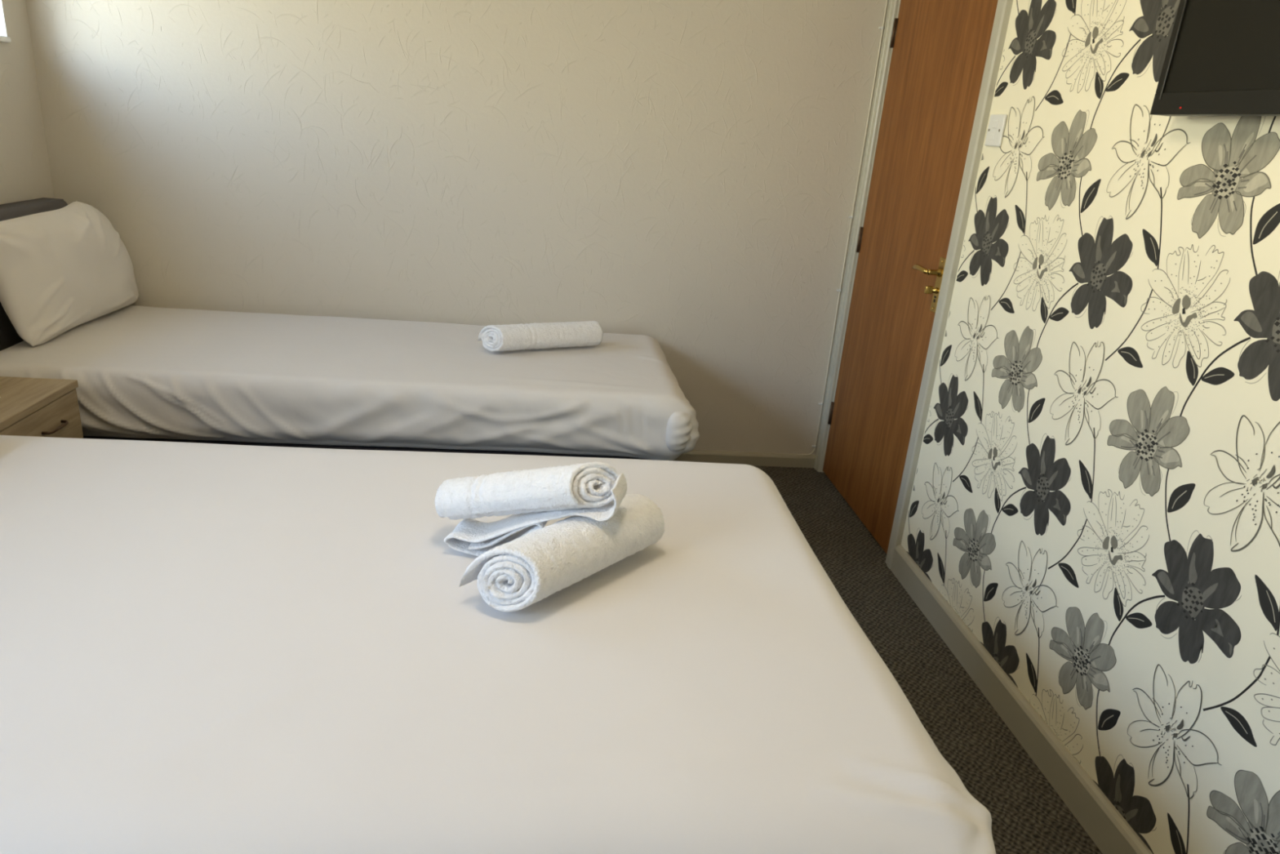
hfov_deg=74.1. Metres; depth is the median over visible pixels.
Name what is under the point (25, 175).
wall
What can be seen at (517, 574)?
rolled towel
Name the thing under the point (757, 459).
baseboard
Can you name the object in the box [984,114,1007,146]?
switch
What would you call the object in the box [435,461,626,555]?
rolled towel
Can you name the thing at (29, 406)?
nightstand
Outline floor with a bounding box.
[752,465,1102,853]
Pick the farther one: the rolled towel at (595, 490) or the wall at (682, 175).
the wall at (682, 175)
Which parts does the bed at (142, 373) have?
headboard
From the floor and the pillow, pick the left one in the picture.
the pillow
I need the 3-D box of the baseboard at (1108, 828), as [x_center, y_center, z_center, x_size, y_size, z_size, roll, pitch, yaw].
[1.071,1.102,1.157,0.020,0.098,3.800,2,20,-7]
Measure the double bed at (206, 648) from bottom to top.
0.970 m
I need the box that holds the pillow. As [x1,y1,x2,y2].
[0,201,138,346]
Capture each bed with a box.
[0,197,699,460]
[0,435,995,853]
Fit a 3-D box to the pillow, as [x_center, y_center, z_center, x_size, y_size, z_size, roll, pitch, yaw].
[-1.951,-0.542,2.866,0.206,0.391,0.762,4,20,-3]
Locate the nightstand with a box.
[0,376,83,438]
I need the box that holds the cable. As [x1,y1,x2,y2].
[802,0,887,455]
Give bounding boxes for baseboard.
[673,449,815,467]
[890,544,1152,853]
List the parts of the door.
architrave, handle, handle plate, architrave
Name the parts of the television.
bezel trim, casing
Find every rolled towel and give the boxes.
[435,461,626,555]
[459,493,664,612]
[477,320,602,351]
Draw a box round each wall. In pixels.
[0,0,54,204]
[25,0,888,454]
[901,0,1279,853]
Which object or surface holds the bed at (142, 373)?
on the floor
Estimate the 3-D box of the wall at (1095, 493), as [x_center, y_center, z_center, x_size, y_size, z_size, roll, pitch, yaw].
[1.177,-0.135,1.213,0.101,2.400,4.730,2,20,-7]
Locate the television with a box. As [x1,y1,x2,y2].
[1150,0,1279,116]
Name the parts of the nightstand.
drawer handle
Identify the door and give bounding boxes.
[813,0,1013,568]
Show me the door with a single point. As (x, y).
(940, 60)
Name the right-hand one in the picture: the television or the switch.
the television
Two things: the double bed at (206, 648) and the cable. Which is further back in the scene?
the cable

